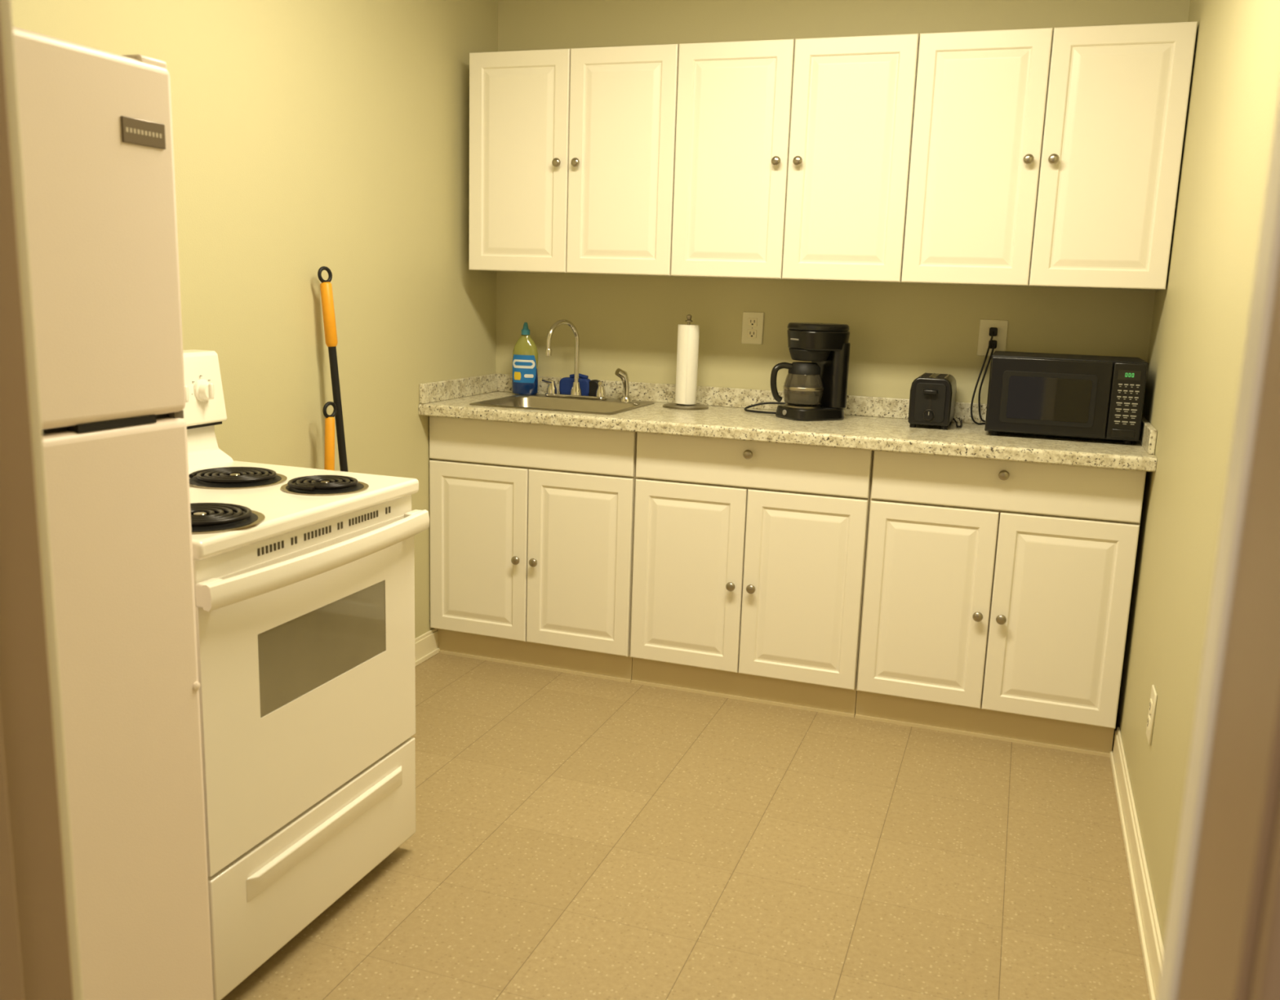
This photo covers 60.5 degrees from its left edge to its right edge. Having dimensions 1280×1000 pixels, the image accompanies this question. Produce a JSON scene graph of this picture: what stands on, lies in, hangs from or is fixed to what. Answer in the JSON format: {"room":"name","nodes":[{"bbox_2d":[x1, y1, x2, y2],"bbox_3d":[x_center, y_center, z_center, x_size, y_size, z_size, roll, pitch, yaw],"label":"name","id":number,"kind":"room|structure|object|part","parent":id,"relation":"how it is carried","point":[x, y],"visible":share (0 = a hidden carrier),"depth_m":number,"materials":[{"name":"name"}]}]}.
{"room":"kitchen","nodes":[
{"label":"kitchen","id":0,"kind":"room"},
{"bbox_2d":[11,0,497,638],"bbox_3d":[-1.194,-0.515,2.701,0.120,2.620,3.460,6,12,19],"label":"wall","id":1,"kind":"structure","parent":0,"point":[308,135],"depth_m":3.21,"materials":[{"name":"paint"}]},
{"bbox_2d":[414,628,439,666],"bbox_3d":[-1.220,0.756,2.774,0.020,0.095,2.830,6,12,19],"label":"baseboard","id":2,"kind":"structure","parent":1,"relation":"attached to","point":[426,645],"depth_m":4.00,"materials":[{"name":"paint"}]},
{"bbox_2d":[221,653,1150,999],"bbox_3d":[-0.032,1.101,1.597,3.320,0.060,5.520,6,12,19],"label":"floor","id":3,"kind":"structure","parent":0,"point":[576,837],"depth_m":2.64,"materials":[{"name":"tile"}]},
{"bbox_2d":[13,26,213,999],"bbox_3d":[-1.151,0.212,1.508,0.744,1.648,0.699,6,12,19],"label":"refrigerator","id":4,"kind":"object","parent":3,"relation":"on","point":[96,132],"visible":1,"depth_m":1.54,"materials":[{"name":"metal"}]},
{"bbox_3d":[-0.813,-0.317,1.290,0.056,0.491,0.699,6,12,19],"label":"freezer door","id":5,"kind":"part","parent":4,"relation":"part of","materials":[{"name":"metal"}]},
{"bbox_3d":[-0.837,0.445,1.437,0.056,1.047,0.699,6,12,19],"label":"fresh food door","id":6,"kind":"part","parent":4,"relation":"part of","materials":[{"name":"metal"}]},
{"bbox_2d":[182,349,429,999],"bbox_3d":[-0.905,0.305,2.314,0.676,1.176,0.714,6,12,19],"label":"electric stove","id":7,"kind":"object","parent":3,"relation":"on","point":[304,578],"visible":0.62,"depth_m":2.19,"materials":[{"name":"metal"}]},
{"bbox_3d":[-1.151,-0.216,2.307,0.100,0.166,0.704,6,12,19],"label":"backguard panel","id":8,"kind":"part","parent":7,"relation":"part of","materials":[{"name":"metal"}]},
{"bbox_3d":[-0.659,0.063,2.180,0.052,0.052,0.696,6,12,19],"label":"vent panel","id":9,"kind":"part","parent":7,"relation":"part of","materials":[{"name":"metal"}]},
{"bbox_2d":[188,460,418,559],"bbox_3d":[-0.915,-0.002,2.261,0.635,0.034,0.710,6,12,19],"label":"cooktop","id":10,"kind":"object","parent":7,"relation":"in","point":[281,509],"depth_m":2.23,"materials":[{"name":"metal"}]},
{"bbox_2d":[194,514,415,876],"bbox_3d":[-0.655,0.347,2.231,0.034,0.536,0.698,6,12,19],"label":"oven","id":11,"kind":"object","parent":7,"relation":"in","point":[308,686],"depth_m":2.15,"materials":[{"name":"white metal"}]},
{"bbox_3d":[-0.622,0.102,2.175,0.024,0.042,0.711,6,12,19],"label":"handle mount","id":12,"kind":"part","parent":7,"relation":"part of","materials":[{"name":"metal"}]},
{"bbox_3d":[-0.668,0.741,2.307,0.034,0.247,0.698,6,12,19],"label":"storage drawer","id":13,"kind":"part","parent":7,"relation":"part of","materials":[{"name":"metal"}]},
{"bbox_3d":[-0.597,0.106,2.167,0.038,0.046,0.714,6,12,19],"label":"door handle","id":14,"kind":"part","parent":7,"relation":"part of","materials":[{"name":"metal"}]},
{"bbox_3d":[-0.639,0.686,2.303,0.012,0.048,0.544,6,12,19],"label":"drawer pull","id":15,"kind":"part","parent":7,"relation":"part of","materials":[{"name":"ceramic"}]},
{"bbox_2d":[322,401,337,471],"bbox_3d":[-0.939,0.219,3.214,0.053,1.000,0.227,6,12,19],"label":"broom","id":16,"kind":"object","parent":3,"relation":"on","point":[329,460],"visible":0.23,"depth_m":3.21,"materials":[{"name":"orange plastic"}]},
{"bbox_2d":[317,266,347,471],"bbox_3d":[-0.854,0.001,3.335,0.159,1.387,0.161,6,12,19],"label":"mop","id":17,"kind":"object","parent":3,"relation":"on","point":[326,286],"visible":0.52,"depth_m":3.21,"materials":[{"name":"black metal"}]},
{"bbox_2d":[429,416,637,682],"bbox_3d":[-0.314,0.129,4.067,0.775,0.893,0.552,6,12,19],"label":"base cabinet","id":18,"kind":"object","parent":3,"relation":"on","point":[532,526],"visible":0.94,"depth_m":3.83,"materials":[{"name":"wood"}]},
{"bbox_3d":[-0.577,0.180,3.914,0.384,0.622,0.018,6,12,19],"label":"door","id":19,"kind":"part","parent":18,"relation":"part of","materials":[{"name":"white wood"}]},
{"bbox_3d":[-0.382,-0.189,3.777,0.772,0.153,0.018,6,12,19],"label":"drawer","id":20,"kind":"part","parent":18,"relation":"part of","materials":[{"name":"white wood"}]},
{"bbox_3d":[-0.212,0.216,3.789,0.383,0.622,0.018,6,12,19],"label":"door","id":21,"kind":"part","parent":18,"relation":"part of","materials":[{"name":"white wood"}]},
{"bbox_2d":[418,373,1157,471],"bbox_3d":[0.434,-0.289,3.704,2.345,0.110,0.589,6,12,19],"label":"countertop","id":22,"kind":"structure","parent":18,"relation":"on","point":[868,423],"depth_m":3.58,"materials":[{"name":"stone"}]},
{"bbox_2d":[469,393,654,414],"bbox_3d":[-0.274,-0.271,3.975,0.540,0.164,0.475,6,12,19],"label":"sink","id":23,"kind":"object","parent":22,"relation":"in","point":[532,402],"visible":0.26,"depth_m":4.09,"materials":[{"name":"silver metal"}]},
{"bbox_2d":[511,322,537,394],"bbox_3d":[-0.439,-0.543,4.203,0.103,0.273,0.058,4,11,10],"label":"dish soap bottle","id":24,"kind":"object","parent":23,"relation":"on","point":[525,353],"visible":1,"depth_m":4.18,"materials":[{"name":"blue plastic"}]},
{"bbox_2d":[514,361,532,365],"bbox_3d":[-0.445,-0.519,4.182,0.072,0.014,0.008,4,11,10],"label":"print","id":25,"kind":"object","parent":24,"relation":"on","point":[516,363],"depth_m":4.18},
{"bbox_2d":[559,373,599,395],"bbox_3d":[-0.226,-0.439,4.185,0.165,0.089,0.040,6,12,19],"label":"sponge","id":26,"kind":"object","parent":23,"relation":"on","point":[588,387],"visible":0.7,"depth_m":4.17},
{"bbox_3d":[-0.233,-0.472,4.180,0.074,0.024,0.016,6,12,19],"label":"scrubber handle","id":27,"kind":"part","parent":26,"relation":"part of","materials":[{"name":"blue plastic"}]},
{"bbox_2d":[614,368,631,401],"bbox_3d":[-0.059,-0.426,4.058,0.067,0.122,0.044,-8,15,-41],"label":"sprayer","id":28,"kind":"object","parent":23,"relation":"on","point":[620,373],"visible":1,"depth_m":4.05,"materials":[{"name":"silver metal"}]},
{"bbox_2d":[538,319,607,399],"bbox_3d":[-0.258,-0.518,4.054,0.254,0.293,0.179,6,12,19],"label":"kitchen faucet","id":29,"kind":"object","parent":22,"relation":"on","point":[575,391],"visible":1,"depth_m":4.10,"materials":[{"name":"silver metal"}]},
{"bbox_3d":[-0.354,-0.448,4.137,0.015,0.028,0.068,10,14,36],"label":"handle lever","id":30,"kind":"part","parent":29,"relation":"part of","materials":[{"name":"silver metal"}]},
{"bbox_3d":[-0.284,-0.534,4.053,0.017,0.263,0.169,11,14,38],"label":"gooseneck spout","id":31,"kind":"part","parent":29,"relation":"part of","materials":[{"name":"silver metal"}]},
{"bbox_3d":[-0.240,-0.420,4.135,0.044,0.050,0.044,6,12,19],"label":"spout","id":32,"kind":"part","parent":29,"relation":"part of","materials":[{"name":"silver metal"}]},
{"bbox_2d":[662,314,708,409],"bbox_3d":[0.170,-0.499,3.944,0.168,0.332,0.168,6,12,19],"label":"paper towel holder","id":33,"kind":"object","parent":22,"relation":"on","point":[687,350],"visible":1,"depth_m":3.92,"materials":[{"name":"white paper"}]},
{"bbox_3d":[0.171,-0.503,3.943,0.026,0.322,0.026,6,12,19],"label":"post","id":34,"kind":"part","parent":33,"relation":"part of","materials":[{"name":"silver metal"}]},
{"bbox_2d":[744,322,850,421],"bbox_3d":[0.531,-0.453,3.798,0.265,0.320,0.334,-4,12,-28],"label":"coffee maker","id":35,"kind":"object","parent":22,"relation":"on","point":[815,390],"visible":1,"depth_m":3.69,"materials":[{"name":"black plastic"}]},
{"bbox_3d":[0.515,-0.323,3.872,0.299,0.033,0.108,5,11,14],"label":"power cord","id":36,"kind":"part","parent":35,"relation":"part of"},
{"bbox_3d":[0.476,-0.397,3.705,0.075,0.136,0.027,-1,11,-15],"label":"carafe handle","id":37,"kind":"part","parent":35,"relation":"part of","materials":[{"name":"black plastic"}]},
{"bbox_3d":[0.553,-0.322,3.743,0.123,0.005,0.123,2,11,-1],"label":"warming plate","id":38,"kind":"part","parent":35,"relation":"part of","materials":[{"name":"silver metal"}]},
{"bbox_3d":[0.555,-0.382,3.732,0.134,0.116,0.134,-4,12,-28],"label":"carafe glass","id":39,"kind":"part","parent":35,"relation":"part of","materials":[{"name":"clear glass"}]},
{"bbox_2d":[788,348,830,361],"bbox_3d":[0.574,-0.492,3.719,0.133,0.038,0.122,-4,12,-28],"label":"basket","id":40,"kind":"object","parent":35,"relation":"on","point":[798,354],"depth_m":3.67,"materials":[{"name":"black plastic"}]},
{"bbox_3d":[0.604,-0.587,3.716,0.196,0.022,0.166,-4,12,-28],"label":"lid","id":41,"kind":"part","parent":35,"relation":"part of","materials":[{"name":"black plastic"}]},
{"bbox_2d":[907,372,962,429],"bbox_3d":[0.987,-0.329,3.635,0.165,0.168,0.261,6,12,19],"label":"toaster","id":42,"kind":"object","parent":22,"relation":"on","point":[932,397],"visible":1,"depth_m":3.54,"materials":[{"name":"black plastic"}]},
{"bbox_3d":[0.935,-0.314,3.540,0.096,0.126,0.007,6,12,19],"label":"panel","id":43,"kind":"part","parent":42,"relation":"part of","materials":[{"name":"black plastic"}]},
{"bbox_3d":[0.932,-0.347,3.521,0.044,0.013,0.020,6,12,19],"label":"lever","id":44,"kind":"part","parent":42,"relation":"part of","materials":[{"name":"black plastic"}]},
{"bbox_3d":[1.058,-0.267,3.678,0.046,0.031,0.156,5,11,15],"label":"power cord","id":45,"kind":"part","parent":42,"relation":"part of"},
{"bbox_2d":[970,327,997,424],"bbox_3d":[1.163,-0.416,3.695,0.079,0.327,0.039,-4,13,-29],"label":"power cord","id":46,"kind":"object","parent":22,"relation":"on","point":[993,331],"visible":0.98,"depth_m":3.68,"materials":[{"name":"black rubber"}]},
{"bbox_2d":[984,351,1148,444],"bbox_3d":[1.343,-0.331,3.484,0.446,0.250,0.319,6,12,19],"label":"microwave oven","id":47,"kind":"object","parent":22,"relation":"on","point":[1040,393],"visible":1,"depth_m":3.34,"materials":[{"name":"black plastic"}]},
{"bbox_3d":[1.249,-0.316,3.361,0.348,0.230,0.016,6,12,19],"label":"door","id":48,"kind":"part","parent":47,"relation":"part of","materials":[{"name":"black plastic"}]},
{"bbox_3d":[1.459,-0.295,3.290,0.092,0.230,0.016,6,12,19],"label":"control panel","id":49,"kind":"part","parent":47,"relation":"part of","materials":[{"name":"black plastic"}]},
{"bbox_2d":[630,431,873,717],"bbox_3d":[0.418,0.201,3.817,0.775,0.893,0.552,6,12,19],"label":"base cabinet","id":50,"kind":"object","parent":3,"relation":"on","point":[748,564],"visible":0.95,"depth_m":3.58,"materials":[{"name":"wood"}]},
{"bbox_3d":[0.157,0.252,3.663,0.380,0.622,0.018,6,12,19],"label":"door","id":51,"kind":"part","parent":50,"relation":"part of","materials":[{"name":"white wood"}]},
{"bbox_3d":[0.352,-0.117,3.526,0.768,0.153,0.018,6,12,19],"label":"drawer","id":52,"kind":"part","parent":50,"relation":"part of","materials":[{"name":"white wood"}]},
{"bbox_3d":[0.520,0.288,3.539,0.383,0.622,0.018,6,12,19],"label":"door","id":53,"kind":"part","parent":50,"relation":"part of","materials":[{"name":"white wood"}]},
{"bbox_2d":[854,450,1146,757],"bbox_3d":[1.150,0.273,3.567,0.775,0.893,0.552,6,12,19],"label":"base cabinet","id":54,"kind":"object","parent":3,"relation":"on","point":[997,593],"visible":0.98,"depth_m":3.33,"materials":[{"name":"wood"}]},
{"bbox_3d":[0.888,0.324,3.413,0.380,0.622,0.018,6,12,19],"label":"door","id":55,"kind":"part","parent":54,"relation":"part of","materials":[{"name":"white wood"}]},
{"bbox_3d":[1.083,-0.045,3.276,0.768,0.153,0.018,6,12,19],"label":"drawer","id":56,"kind":"part","parent":54,"relation":"part of","materials":[{"name":"white wood"}]},
{"bbox_3d":[1.252,0.360,3.289,0.383,0.622,0.018,6,12,19],"label":"door","id":57,"kind":"part","parent":54,"relation":"part of","materials":[{"name":"white wood"}]},
{"bbox_2d":[495,0,1190,403],"bbox_3d":[0.564,-0.703,3.965,2.587,2.620,0.120,6,12,19],"label":"wall","id":58,"kind":"structure","parent":0,"point":[900,333],"depth_m":3.85,"materials":[{"name":"paint"}]},
{"bbox_2d":[468,44,697,277],"bbox_3d":[-0.196,-1.178,3.889,0.760,0.736,0.364,6,12,19],"label":"upper cabinet","id":59,"kind":"object","parent":58,"relation":"attached to","point":[572,150],"visible":0.96,"depth_m":3.74,"materials":[{"name":"white wood"}]},
{"bbox_3d":[-0.423,-1.171,3.816,0.377,0.736,0.018,6,12,19],"label":"door","id":60,"kind":"part","parent":59,"relation":"part of","materials":[{"name":"white wood"}]},
{"bbox_3d":[-0.064,-1.136,3.694,0.377,0.736,0.018,6,12,19],"label":"door","id":61,"kind":"part","parent":59,"relation":"part of","materials":[{"name":"white wood"}]},
{"bbox_2d":[741,311,764,344],"bbox_3d":[0.407,-0.622,3.967,0.078,0.115,0.009,6,12,19],"label":"wall outlet","id":62,"kind":"object","parent":58,"relation":"attached to","point":[753,322],"visible":1,"depth_m":3.96,"materials":[{"name":"paint"}]},
{"bbox_2d":[746,329,756,337],"bbox_3d":[0.405,-0.601,3.969,0.034,0.029,0.004,6,12,19],"label":"receptacle","id":63,"kind":"object","parent":62,"relation":"attached to","point":[750,333],"depth_m":3.97,"materials":[{"name":"paint"}]},
{"bbox_2d":[747,317,757,326],"bbox_3d":[0.407,-0.642,3.961,0.034,0.029,0.004,6,12,19],"label":"receptacle","id":64,"kind":"object","parent":62,"relation":"attached to","point":[752,322],"depth_m":3.96,"materials":[{"name":"paint"}]},
{"bbox_2d":[671,33,919,283],"bbox_3d":[0.522,-1.108,3.644,0.760,0.736,0.364,6,12,19],"label":"upper cabinet","id":65,"kind":"object","parent":58,"relation":"attached to","point":[793,157],"visible":0.98,"depth_m":3.49,"materials":[{"name":"white wood"}]},
{"bbox_3d":[0.295,-1.101,3.571,0.377,0.736,0.018,6,12,19],"label":"door","id":66,"kind":"part","parent":65,"relation":"part of","materials":[{"name":"white wood"}]},
{"bbox_3d":[0.654,-1.066,3.449,0.377,0.736,0.018,6,12,19],"label":"door","id":67,"kind":"part","parent":65,"relation":"part of","materials":[{"name":"white wood"}]},
{"bbox_2d":[977,319,1008,355],"bbox_3d":[1.189,-0.546,3.700,0.092,0.122,0.009,6,12,19],"label":"wall outlet","id":68,"kind":"object","parent":58,"relation":"attached to","point":[984,338],"visible":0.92,"depth_m":3.70,"materials":[{"name":"paint"}]},
{"bbox_2d":[986,339,997,348],"bbox_3d":[1.187,-0.525,3.702,0.034,0.029,0.004,6,12,19],"label":"receptacle","id":69,"kind":"object","parent":68,"relation":"attached to","point":[987,340],"depth_m":3.70,"materials":[{"name":"paint"}]},
{"bbox_2d":[987,327,999,336],"bbox_3d":[1.189,-0.566,3.694,0.034,0.029,0.004,6,12,19],"label":"receptacle","id":70,"kind":"object","parent":68,"relation":"attached to","point":[997,335],"depth_m":3.69,"materials":[{"name":"paint"}]},
{"bbox_2d":[901,21,1197,289],"bbox_3d":[1.240,-1.037,3.399,0.760,0.736,0.364,6,12,19],"label":"upper cabinet","id":71,"kind":"object","parent":58,"relation":"attached to","point":[1044,157],"visible":1,"depth_m":3.25,"materials":[{"name":"white wood"}]},
{"bbox_3d":[1.013,-1.030,3.326,0.377,0.736,0.018,6,12,19],"label":"door","id":72,"kind":"part","parent":71,"relation":"part of","materials":[{"name":"white wood"}]},
{"bbox_3d":[1.372,-0.995,3.204,0.377,0.736,0.018,6,12,19],"label":"door","id":73,"kind":"part","parent":71,"relation":"part of","materials":[{"name":"white wood"}]},
{"bbox_2d":[1113,0,1279,946],"bbox_3d":[1.130,-0.287,1.908,0.120,2.620,3.460,6,12,19],"label":"wall","id":74,"kind":"structure","parent":0,"point":[1201,317],"depth_m":2.46,"materials":[{"name":"paint"}]},
{"bbox_2d":[1109,726,1164,999],"bbox_3d":[0.972,0.972,2.026,0.020,0.095,2.830,6,12,19],"label":"baseboard","id":75,"kind":"structure","parent":74,"relation":"attached to","point":[1148,927],"depth_m":2.56,"materials":[{"name":"paint"}]},
{"bbox_2d":[1146,684,1157,745],"bbox_3d":[1.239,0.521,2.662,0.009,0.130,0.075,6,12,19],"label":"wall outlet","id":76,"kind":"object","parent":74,"relation":"attached to","point":[1153,703],"visible":1,"depth_m":2.64,"materials":[{"name":"paint"}]},
{"bbox_2d":[1146,715,1150,730],"bbox_3d":[1.237,0.541,2.667,0.004,0.029,0.034,6,12,19],"label":"receptacle","id":77,"kind":"object","parent":76,"relation":"attached to","point":[1148,716],"depth_m":2.66,"materials":[{"name":"paint"}]},
{"bbox_2d":[1148,698,1152,714],"bbox_3d":[1.238,0.500,2.659,0.004,0.029,0.034,6,12,19],"label":"receptacle","id":78,"kind":"object","parent":76,"relation":"attached to","point":[1150,710],"depth_m":2.65,"materials":[{"name":"paint"}]},
{"bbox_2d":[1156,90,1279,999],"bbox_3d":[0.291,0.219,0.573,0.023,2.080,0.038,6,12,19],"label":"door frame","id":79,"kind":"structure","parent":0,"point":[1268,250],"depth_m":0.53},
{"bbox_3d":[-0.585,-0.121,0.765,2.347,2.620,0.140,6,12,19],"label":"wall","id":80,"kind":"structure","parent":0,"visible":0},
{"bbox_2d":[0,714,24,999],"bbox_3d":[-0.472,0.165,0.779,0.012,2.060,0.035,6,12,19],"label":"door stop","id":81,"kind":"object","parent":80,"relation":"attached to","point":[11,988],"visible":1,"depth_m":0.81,"materials":[{"name":"paint"}]},
{"bbox_2d":[0,0,1279,999],"bbox_3d":[-0.108,0.172,0.641,0.912,2.122,0.186,6,12,19],"label":"door frame","id":82,"kind":"structure","parent":80,"relation":"attached to","point":[1242,801],"depth_m":0.77,"materials":[{"name":"paint"}]}
]}

